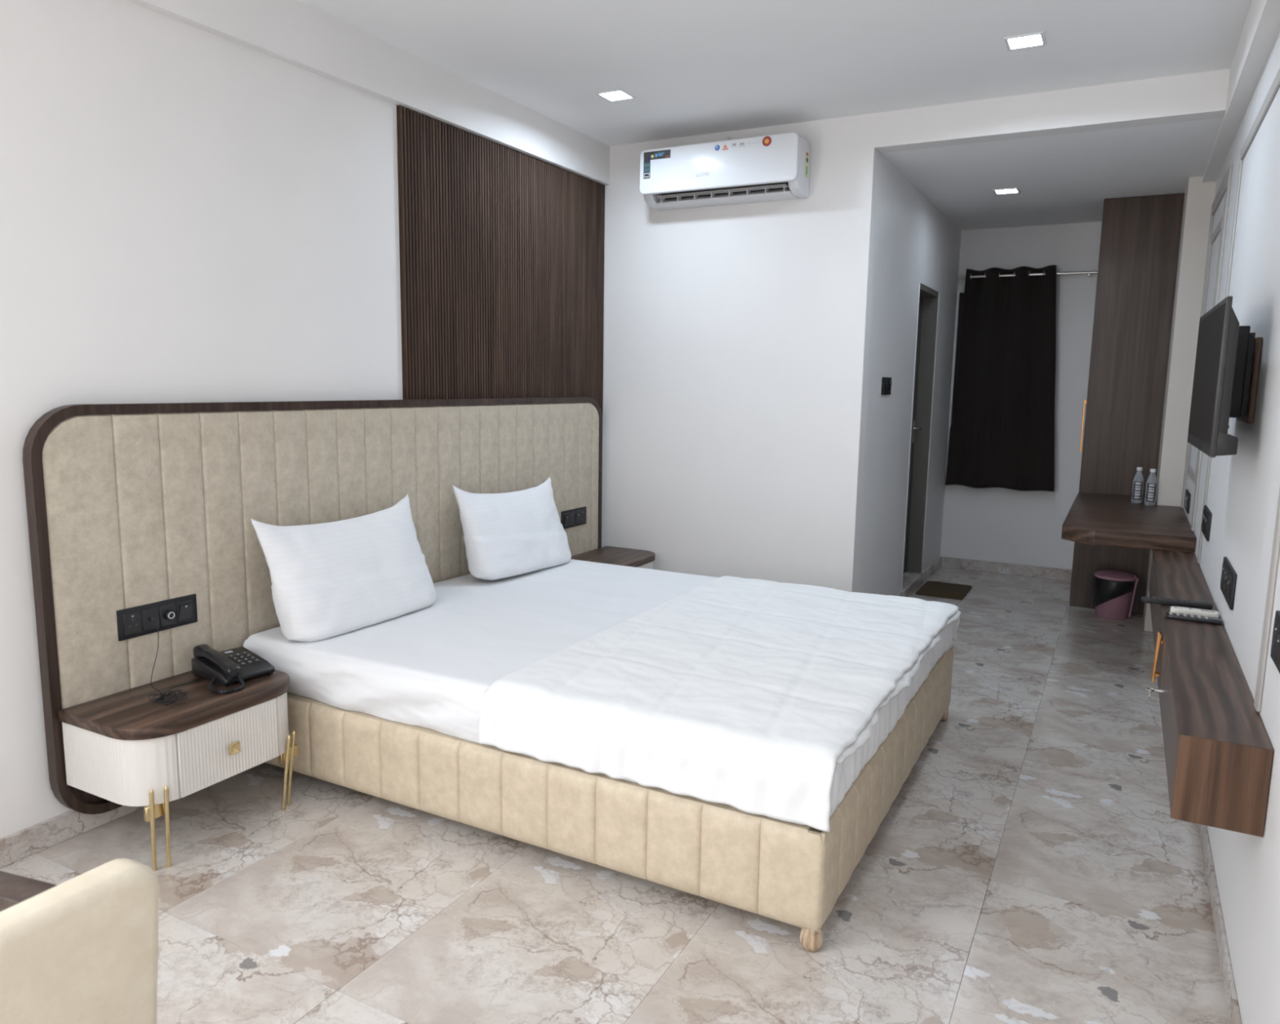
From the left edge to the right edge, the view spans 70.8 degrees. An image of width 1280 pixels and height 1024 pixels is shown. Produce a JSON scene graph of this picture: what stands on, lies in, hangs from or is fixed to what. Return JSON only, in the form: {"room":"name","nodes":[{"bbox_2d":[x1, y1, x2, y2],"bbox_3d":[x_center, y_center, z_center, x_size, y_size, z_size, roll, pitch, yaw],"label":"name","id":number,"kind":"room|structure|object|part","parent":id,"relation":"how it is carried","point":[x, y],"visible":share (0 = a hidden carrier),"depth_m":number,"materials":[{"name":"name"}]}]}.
{"room":"hotel room","nodes":[
{"label":"hotel room","id":0,"kind":"room"},
{"bbox_2d":[0,0,403,838],"bbox_3d":[-1.986,-0.320,2.315,0.140,2.766,7.140,5,9,28],"label":"wall","id":1,"kind":"structure","parent":0,"point":[188,213],"depth_m":2.89,"materials":[{"name":"paint"}]},
{"bbox_2d":[0,805,146,867],"bbox_3d":[-1.906,1.005,2.533,0.012,0.085,7.000,5,9,28],"label":"baseboard","id":2,"kind":"structure","parent":1,"relation":"attached to","point":[15,846],"depth_m":2.74,"materials":[{"name":"stone"}]},
{"bbox_2d":[22,396,602,814],"bbox_3d":[-0.999,0.141,4.014,0.043,1.274,3.174,5,9,28],"label":"headboard","id":3,"kind":"object","parent":1,"relation":"attached to","point":[128,505],"visible":0.51,"depth_m":3.10,"materials":[{"name":"beige fabric"}]},
{"bbox_2d":[115,593,197,640],"bbox_3d":[-1.566,0.336,2.913,0.027,0.098,0.273,5,9,28],"label":"socket plate","id":4,"kind":"object","parent":3,"relation":"attached to","point":[139,620],"visible":1,"depth_m":2.90,"materials":[{"name":"black plastic"}]},
{"bbox_3d":[-1.541,0.338,2.951,0.016,0.033,0.033,5,9,28],"label":"dimmer knob","id":5,"kind":"part","parent":4,"relation":"part of","materials":[{"name":"black plastic"}]},
{"bbox_2d":[560,506,586,528],"bbox_3d":[-0.383,0.032,5.101,0.018,0.102,0.258,5,9,28],"label":"socket plate","id":6,"kind":"object","parent":3,"relation":"attached to","point":[575,517],"visible":0.95,"depth_m":5.10,"materials":[{"name":"black plastic"}]},
{"bbox_2d":[127,0,609,184],"bbox_3d":[-1.852,-1.585,2.150,0.042,0.211,7.000,5,9,28],"label":"ceiling beam","id":7,"kind":"structure","parent":1,"relation":"attached to","point":[296,33],"depth_m":3.62,"materials":[{"name":"paint"}]},
{"bbox_2d":[396,105,604,415],"bbox_3d":[-0.618,-1.100,4.586,0.018,1.401,1.688,5,9,28],"label":"panel","id":8,"kind":"object","parent":1,"relation":"attached to","point":[501,247],"visible":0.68,"depth_m":4.38,"materials":[{"name":"brown wood"}]},
{"bbox_2d":[0,566,1229,1023],"bbox_3d":[0.093,1.073,2.990,3.396,0.120,9.956,5,9,28],"label":"floor","id":9,"kind":"structure","parent":0,"point":[1031,864],"depth_m":2.52,"materials":[{"name":"tile"}]},
{"bbox_2d":[0,857,159,1023],"bbox_3d":[-1.095,0.867,1.131,0.648,0.785,0.675,5,9,28],"label":"armchair","id":10,"kind":"object","parent":9,"relation":"on","point":[82,948],"visible":1,"depth_m":1.15,"materials":[{"name":"beige leather"}]},
{"bbox_3d":[-0.984,0.590,1.385,0.560,0.107,0.056,5,9,28],"label":"armrest","id":11,"kind":"part","parent":10,"relation":"part of","materials":[{"name":"brown wood"}]},
{"bbox_2d":[57,669,297,871],"bbox_3d":[-1.413,0.786,2.858,0.397,0.440,0.585,5,9,28],"label":"nightstand","id":12,"kind":"object","parent":9,"relation":"on","point":[122,748],"visible":0.95,"depth_m":2.66,"materials":[{"name":"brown wood"}]},
{"bbox_3d":[-1.386,0.914,2.600,0.051,0.262,0.042,-5,10,-36],"label":"leg","id":13,"kind":"part","parent":12,"relation":"part of","materials":[{"name":"gold metal"}]},
{"bbox_2d":[148,618,198,705],"bbox_3d":[-1.472,0.464,2.808,0.129,0.208,0.269,-2,9,-17],"label":"cable","id":14,"kind":"object","parent":12,"relation":"on","point":[162,695],"visible":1,"depth_m":2.78,"materials":[{"name":"black plastic"}]},
{"bbox_3d":[-1.261,0.716,2.766,0.019,0.198,0.345,5,9,28],"label":"drawer","id":15,"kind":"part","parent":12,"relation":"part of","materials":[{"name":"beige laminate"}]},
{"bbox_2d":[191,644,275,693],"bbox_3d":[-1.347,0.501,2.962,0.278,0.097,0.226,7,10,36],"label":"telephone","id":16,"kind":"object","parent":12,"relation":"on","point":[225,668],"visible":1,"depth_m":2.95,"materials":[{"name":"black plastic"}]},
{"bbox_3d":[-1.324,0.542,2.867,0.124,0.043,0.096,5,9,28],"label":"coiled cord","id":17,"kind":"part","parent":16,"relation":"part of","materials":[{"name":"black plastic"}]},
{"bbox_3d":[-1.245,0.722,2.759,0.019,0.036,0.036,5,9,28],"label":"knob","id":18,"kind":"part","parent":12,"relation":"part of","materials":[{"name":"gold metal"}]},
{"bbox_3d":[-1.170,0.860,2.997,0.042,0.262,0.051,1,8,3],"label":"leg","id":19,"kind":"part","parent":12,"relation":"part of","materials":[{"name":"gold metal"}]},
{"bbox_2d":[264,646,953,951],"bbox_3d":[-0.039,0.762,3.568,2.144,0.325,1.900,5,9,28],"label":"bed base","id":20,"kind":"object","parent":9,"relation":"on","point":[795,874],"visible":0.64,"depth_m":2.59,"materials":[{"name":"beige leather"}]},
{"bbox_3d":[-0.046,0.527,3.540,2.100,0.188,1.824,5,9,28],"label":"mattress","id":21,"kind":"object","parent":20,"relation":"on","visible":0},
{"bbox_2d":[243,559,952,825],"bbox_3d":[-0.030,0.521,3.531,2.141,0.207,1.895,5,9,28],"label":"fitted sheet","id":22,"kind":"object","parent":21,"relation":"on","point":[432,667],"visible":0.43,"depth_m":3.17,"materials":[{"name":"white fabric"}]},
{"bbox_2d":[250,493,435,641],"bbox_3d":[-1.073,0.198,3.430,0.243,0.445,0.779,5,9,28],"label":"pillow","id":23,"kind":"object","parent":22,"relation":"on","point":[331,579],"visible":1,"depth_m":3.32,"materials":[{"name":"white fabric"}]},
{"bbox_2d":[452,475,571,580],"bbox_3d":[-0.576,0.066,4.366,0.246,0.454,0.772,5,9,28],"label":"pillow","id":24,"kind":"object","parent":22,"relation":"on","point":[513,533],"visible":1,"depth_m":4.23,"materials":[{"name":"white fabric"}]},
{"bbox_2d":[478,575,960,831],"bbox_3d":[0.451,0.536,3.271,1.110,0.188,1.927,5,9,28],"label":"duvet","id":25,"kind":"object","parent":22,"relation":"on","point":[746,695],"visible":1,"depth_m":2.68,"materials":[{"name":"white fabric"}]},
{"bbox_2d":[570,545,655,568],"bbox_3d":[-0.186,0.477,5.117,0.397,0.440,0.653,5,9,28],"label":"nightstand","id":26,"kind":"object","parent":9,"relation":"on","point":[628,557],"visible":0.12,"depth_m":5.14,"materials":[{"name":"brown wood"}]},
{"bbox_3d":[-0.035,0.407,5.025,0.019,0.198,0.413,5,9,28],"label":"drawer","id":27,"kind":"part","parent":26,"relation":"part of","materials":[{"name":"beige laminate"}]},
{"bbox_2d":[915,580,972,599],"bbox_3d":[2.149,0.550,6.360,0.315,0.010,0.470,5,9,28],"label":"door mat","id":28,"kind":"object","parent":9,"relation":"on","point":[934,588],"visible":1,"depth_m":6.33,"materials":[{"name":"brown fabric"}]},
{"bbox_2d":[1092,569,1138,619],"bbox_3d":[2.999,0.521,5.700,0.246,0.285,0.247,4,9,18],"label":"waste bin","id":29,"kind":"object","parent":9,"relation":"on","point":[1112,590],"visible":1,"depth_m":5.62,"materials":[{"name":"plastic"}]},
{"bbox_3d":[2.999,0.396,5.683,0.236,0.033,0.236,5,9,28],"label":"lid","id":30,"kind":"part","parent":29,"relation":"part of","materials":[{"name":"plastic"}]},
{"bbox_3d":[3.073,0.527,5.617,0.034,0.261,0.054,1,8,2],"label":"handle","id":31,"kind":"part","parent":29,"relation":"part of","materials":[{"name":"plastic"}]},
{"bbox_2d":[1069,192,1184,613],"bbox_3d":[3.313,-0.693,6.042,0.579,2.598,0.874,5,9,28],"label":"wood panel","id":32,"kind":"object","parent":9,"relation":"on","point":[1140,237],"visible":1,"depth_m":5.64,"materials":[{"name":"laminate"}]},
{"bbox_3d":[2.882,-0.561,5.851,0.020,0.340,0.016,5,9,28],"label":"handle","id":33,"kind":"part","parent":32,"relation":"part of","materials":[{"name":"gold metal"}]},
{"bbox_3d":[2.978,-0.498,6.001,0.022,2.115,0.432,5,9,28],"label":"door","id":34,"kind":"part","parent":32,"relation":"part of","materials":[{"name":"laminate"}]},
{"bbox_3d":[2.997,-1.761,5.818,0.022,0.418,0.432,5,9,28],"label":"door","id":35,"kind":"part","parent":32,"relation":"part of","materials":[{"name":"laminate"}]},
{"bbox_2d":[298,0,1251,146],"bbox_3d":[-0.530,-1.605,1.349,3.396,0.100,7.140,5,9,28],"label":"ceiling","id":36,"kind":"structure","parent":0,"point":[690,67],"depth_m":3.63,"materials":[{"name":"paint"}]},
{"bbox_2d":[595,88,635,102],"bbox_3d":[-0.115,-1.966,4.249,0.140,0.006,0.140,5,9,28],"label":"recessed light","id":37,"kind":"object","parent":36,"relation":"in","point":[616,95],"visible":1,"depth_m":4.24,"materials":[{"name":"white plastic"}]},
{"bbox_2d":[600,90,631,100],"bbox_3d":[-0.115,-1.966,4.249,0.116,0.004,0.116,5,9,28],"label":"diffuser","id":38,"kind":"object","parent":37,"relation":"attached to","point":[607,95],"depth_m":4.24,"materials":[{"name":"white plastic"}]},
{"bbox_2d":[1004,31,1046,50],"bbox_3d":[1.500,-1.832,3.505,0.140,0.006,0.140,5,9,28],"label":"recessed light","id":39,"kind":"object","parent":36,"relation":"in","point":[1033,39],"visible":1,"depth_m":3.50,"materials":[{"name":"white plastic"}]},
{"bbox_2d":[1008,34,1042,48],"bbox_3d":[1.500,-1.833,3.505,0.116,0.004,0.116,5,9,28],"label":"diffuser","id":40,"kind":"object","parent":39,"relation":"attached to","point":[1023,41],"depth_m":3.50,"materials":[{"name":"white plastic"}]},
{"bbox_2d":[857,153,961,595],"bbox_3d":[1.757,-0.701,5.924,0.120,2.601,2.556,5,9,28],"label":"wall","id":41,"kind":"structure","parent":0,"point":[916,242],"depth_m":5.43,"materials":[{"name":"paint"}]},
{"bbox_2d":[880,377,891,395],"bbox_3d":[1.401,-0.714,5.104,0.018,0.098,0.200,5,9,28],"label":"switch plate","id":42,"kind":"object","parent":41,"relation":"attached to","point":[886,381],"visible":1,"depth_m":5.07,"materials":[{"name":"black plastic"}]},
{"bbox_2d":[896,555,941,596],"bbox_3d":[1.768,0.556,6.022,0.012,0.085,2.676,5,9,28],"label":"baseboard","id":43,"kind":"structure","parent":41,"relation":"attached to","point":[931,570],"depth_m":6.81,"materials":[{"name":"stone"}]},
{"bbox_2d":[901,282,938,596],"bbox_3d":[1.826,-0.519,6.157,0.213,2.175,0.875,5,9,28],"label":"door","id":44,"kind":"structure","parent":41,"relation":"attached to","point":[927,308],"depth_m":6.38,"materials":[{"name":"grey laminate"}]},
{"bbox_3d":[1.804,-0.503,6.169,0.035,1.940,0.610,5,9,28],"label":"panel","id":45,"kind":"part","parent":44,"relation":"part of","materials":[{"name":"grey laminate"}]},
{"bbox_3d":[1.944,-0.564,6.322,0.058,0.160,0.135,5,9,28],"label":"handle","id":46,"kind":"part","parent":44,"relation":"part of","materials":[{"name":"metal"}]},
{"bbox_2d":[601,68,1230,591],"bbox_3d":[1.106,-0.625,4.755,3.256,2.766,0.120,5,9,28],"label":"wall","id":47,"kind":"structure","parent":0,"point":[736,337],"depth_m":4.91,"materials":[{"name":"paint"}]},
{"bbox_2d":[639,132,810,209],"bbox_3d":[0.439,-1.825,4.755,0.889,0.350,0.225,5,9,28],"label":"air conditioner","id":48,"kind":"object","parent":47,"relation":"attached to","point":[770,167],"visible":1,"depth_m":4.67,"materials":[{"name":"white plastic"}]},
{"bbox_3d":[0.427,-1.677,4.759,0.751,0.030,0.023,5,9,28],"label":"swing frame","id":49,"kind":"part","parent":48,"relation":"part of","materials":[{"name":"grey plastic"}]},
{"bbox_2d":[940,221,1102,577],"bbox_3d":[3.077,-0.799,6.739,1.667,2.601,0.140,5,9,28],"label":"wall","id":50,"kind":"structure","parent":0,"point":[991,524],"depth_m":6.71,"materials":[{"name":"paint"}]},
{"bbox_2d":[951,293,964,422],"bbox_3d":[2.731,-1.073,6.873,0.615,1.185,0.050,5,9,28],"label":"window","id":51,"kind":"structure","parent":50,"relation":"in","point":[962,295],"depth_m":6.96,"materials":[{"name":"black plastic"}]},
{"bbox_2d":[941,556,1071,580],"bbox_3d":[2.817,0.436,6.962,0.939,0.085,0.012,5,9,28],"label":"baseboard","id":52,"kind":"structure","parent":50,"relation":"attached to","point":[946,562],"depth_m":6.95,"materials":[{"name":"stone"}]},
{"bbox_2d":[956,270,1097,280],"bbox_3d":[2.832,-1.731,6.609,0.957,0.031,0.095,5,9,28],"label":"curtain rod","id":53,"kind":"object","parent":50,"relation":"attached to","point":[1088,273],"visible":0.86,"depth_m":6.52,"materials":[{"name":"metal"}]},
{"bbox_2d":[945,264,1056,491],"bbox_3d":[2.732,-0.984,6.718,0.776,1.639,0.068,5,9,28],"label":"curtain","id":54,"kind":"object","parent":53,"relation":"hanging from","point":[1002,434],"visible":1,"depth_m":6.72,"materials":[{"name":"fabric"}]},
{"bbox_2d":[880,117,1222,230],"bbox_3d":[2.545,-1.978,5.402,1.827,0.100,2.696,5,9,28],"label":"ceiling","id":55,"kind":"structure","parent":0,"point":[1063,178],"depth_m":4.92,"materials":[{"name":"paint"}]},
{"bbox_2d":[992,186,1020,194],"bbox_3d":[2.208,-1.933,5.422,0.140,0.006,0.140,5,9,28],"label":"ceiling light","id":56,"kind":"object","parent":55,"relation":"attached to","point":[1007,190],"visible":1,"depth_m":5.41,"materials":[{"name":"white plastic"}]},
{"bbox_2d":[995,188,1017,193],"bbox_3d":[2.208,-1.933,5.422,0.116,0.004,0.116,5,9,28],"label":"diffuser","id":57,"kind":"object","parent":56,"relation":"attached to","point":[997,190],"depth_m":5.41,"materials":[{"name":"white plastic"}]},
{"bbox_2d":[1143,176,1216,631],"bbox_3d":[3.201,-0.597,5.363,0.131,2.601,0.440,5,9,28],"label":"wall pillar","id":58,"kind":"structure","parent":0,"point":[1199,196],"depth_m":5.13,"materials":[{"name":"beige paint"}]},
{"bbox_2d":[1182,31,1279,1023],"bbox_3d":[1.549,-0.271,2.016,0.140,2.866,9.956,5,9,28],"label":"wall","id":59,"kind":"structure","parent":0,"point":[1243,491],"depth_m":2.52,"materials":[{"name":"paint"}]},
{"bbox_2d":[1061,492,1195,552],"bbox_3d":[2.696,0.057,4.993,0.564,0.122,1.719,5,9,28],"label":"desk","id":60,"kind":"object","parent":59,"relation":"attached to","point":[1092,518],"visible":0.91,"depth_m":4.49,"materials":[{"name":"brown wood"}]},
{"bbox_2d":[1130,466,1143,502],"bbox_3d":[2.958,-0.160,5.348,0.058,0.212,0.059,5,9,28],"label":"water bottle","id":61,"kind":"object","parent":60,"relation":"on","point":[1138,481],"visible":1,"depth_m":5.33,"materials":[{"name":"clear plastic"}]},
{"bbox_2d":[1144,468,1157,505],"bbox_3d":[2.985,-0.146,5.255,0.058,0.212,0.059,5,9,28],"label":"water bottle","id":62,"kind":"object","parent":60,"relation":"on","point":[1151,486],"visible":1,"depth_m":5.24,"materials":[{"name":"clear plastic"}]},
{"bbox_2d":[1183,488,1191,513],"bbox_3d":[2.837,-0.057,4.650,0.017,0.107,0.456,5,9,28],"label":"socket plate","id":63,"kind":"object","parent":59,"relation":"attached to","point":[1188,495],"visible":1,"depth_m":4.64,"materials":[{"name":"black plastic"}]},
{"bbox_2d":[1181,164,1232,531],"bbox_3d":[2.893,-0.798,4.620,0.012,1.678,1.020,5,9,28],"label":"trim","id":64,"kind":"structure","parent":59,"relation":"attached to","point":[1225,185],"depth_m":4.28,"materials":[{"name":"paint"}]},
{"bbox_2d":[1201,504,1212,541],"bbox_3d":[2.250,0.041,3.560,0.017,0.116,0.417,5,9,28],"label":"socket plate","id":65,"kind":"object","parent":59,"relation":"attached to","point":[1206,514],"visible":1,"depth_m":3.55,"materials":[{"name":"black plastic"}]},
{"bbox_2d":[1148,549,1273,836],"bbox_3d":[1.854,0.433,3.072,0.190,0.195,2.590,5,9,28],"label":"tv console","id":66,"kind":"object","parent":59,"relation":"attached to","point":[1219,750],"visible":0.99,"depth_m":2.10,"materials":[{"name":"brown wood"}]},
{"bbox_3d":[2.226,0.325,3.895,0.016,0.179,0.769,5,9,28],"label":"drawer","id":67,"kind":"part","parent":66,"relation":"part of","materials":[{"name":"laminate"}]},
{"bbox_2d":[1145,687,1162,700],"bbox_3d":[1.524,0.542,2.670,0.046,0.039,0.023,5,9,28],"label":"key","id":68,"kind":"object","parent":66,"relation":"attached to","point":[1160,691],"visible":0.98,"depth_m":2.67,"materials":[{"name":"metal"}]},
{"bbox_3d":[1.650,0.462,2.872,0.022,0.163,0.040,5,9,28],"label":"handle","id":69,"kind":"part","parent":66,"relation":"part of","materials":[{"name":"gold metal"}]},
{"bbox_3d":[1.828,0.425,3.162,0.016,0.179,0.899,5,9,28],"label":"drawer","id":70,"kind":"part","parent":66,"relation":"part of","materials":[{"name":"laminate"}]},
{"bbox_3d":[1.402,0.532,2.378,0.016,0.179,0.888,5,9,28],"label":"drawer","id":71,"kind":"part","parent":66,"relation":"part of","materials":[{"name":"laminate"}]},
{"bbox_2d":[1141,595,1213,608],"bbox_3d":[1.870,0.315,3.139,0.215,0.019,0.045,5,9,24],"label":"remote control","id":72,"kind":"object","parent":66,"relation":"on","point":[1147,599],"visible":1,"depth_m":3.12,"materials":[{"name":"black plastic"}]},
{"bbox_2d":[1164,611,1222,624],"bbox_3d":[1.804,0.346,2.933,0.160,0.016,0.050,5,9,28],"label":"remote control","id":73,"kind":"object","parent":66,"relation":"on","point":[1174,615],"visible":1,"depth_m":2.92,"materials":[{"name":"black plastic"}]},
{"bbox_2d":[1169,605,1218,617],"bbox_3d":[1.847,0.334,2.999,0.138,0.022,0.048,5,9,28],"label":"remote control","id":74,"kind":"object","parent":66,"relation":"on","point":[1211,613],"visible":0.9,"depth_m":2.98,"materials":[{"name":"beige plastic"}]},
{"bbox_3d":[1.253,0.587,1.944,0.170,0.194,0.016,5,9,28],"label":"panel","id":75,"kind":"part","parent":66,"relation":"part of","materials":[{"name":"brown wood"}]},
{"bbox_2d":[1198,823,1241,1023],"bbox_3d":[1.147,1.188,1.673,0.010,0.065,8.350,5,9,28],"label":"baseboard","id":76,"kind":"structure","parent":59,"relation":"attached to","point":[1234,1016],"depth_m":2.32,"materials":[{"name":"stone"}]},
{"bbox_2d":[1220,556,1237,609],"bbox_3d":[1.794,0.213,2.731,0.017,0.117,0.411,5,9,28],"label":"socket plate","id":77,"kind":"object","parent":59,"relation":"attached to","point":[1228,575],"visible":1,"depth_m":2.72,"materials":[{"name":"black plastic"}]},
{"bbox_2d":[1196,67,1279,711],"bbox_3d":[1.944,-0.504,2.878,0.009,1.708,2.090,5,9,28],"label":"trim","id":78,"kind":"structure","parent":59,"relation":"attached to","point":[1275,85],"depth_m":2.11,"materials":[{"name":"paint"}]},
{"bbox_2d":[1202,0,1279,182],"bbox_3d":[1.166,-1.423,1.312,0.066,0.197,8.360,5,9,28],"label":"ceiling beam","id":79,"kind":"structure","parent":59,"relation":"attached to","point":[1261,28],"depth_m":3.32,"materials":[{"name":"paint"}]},
{"bbox_2d":[1229,325,1262,423],"bbox_3d":[1.838,-0.421,2.769,0.077,0.285,0.300,5,9,28],"label":"tv bracket","id":80,"kind":"object","parent":59,"relation":"attached to","point":[1248,354],"visible":0.7,"depth_m":2.67,"materials":[{"name":"black metal"}]},
{"bbox_2d":[1186,295,1239,457],"bbox_3d":[1.778,-0.410,2.781,0.063,0.432,0.810,5,9,27],"label":"television","id":81,"kind":"object","parent":80,"relation":"attached to","point":[1219,327],"visible":1,"depth_m":2.50,"materials":[{"name":"black plastic"}]},
{"bbox_3d":[1.781,-0.418,2.692,0.048,0.270,0.030,5,9,28],"label":"hook arm","id":82,"kind":"part","parent":80,"relation":"part of","materials":[{"name":"black metal"}]},
{"bbox_3d":[1.808,-0.411,2.678,0.014,0.240,0.020,5,9,28],"label":"rail","id":83,"kind":"part","parent":80,"relation":"part of","materials":[{"name":"black metal"}]},
{"bbox_2d":[1270,610,1279,673],"bbox_3d":[1.326,0.263,1.856,0.017,0.109,0.138,5,9,28],"label":"socket plate","id":84,"kind":"object","parent":59,"relation":"attached to","point":[1275,646],"visible":1,"depth_m":1.87,"materials":[{"name":"black plastic"}]}
]}

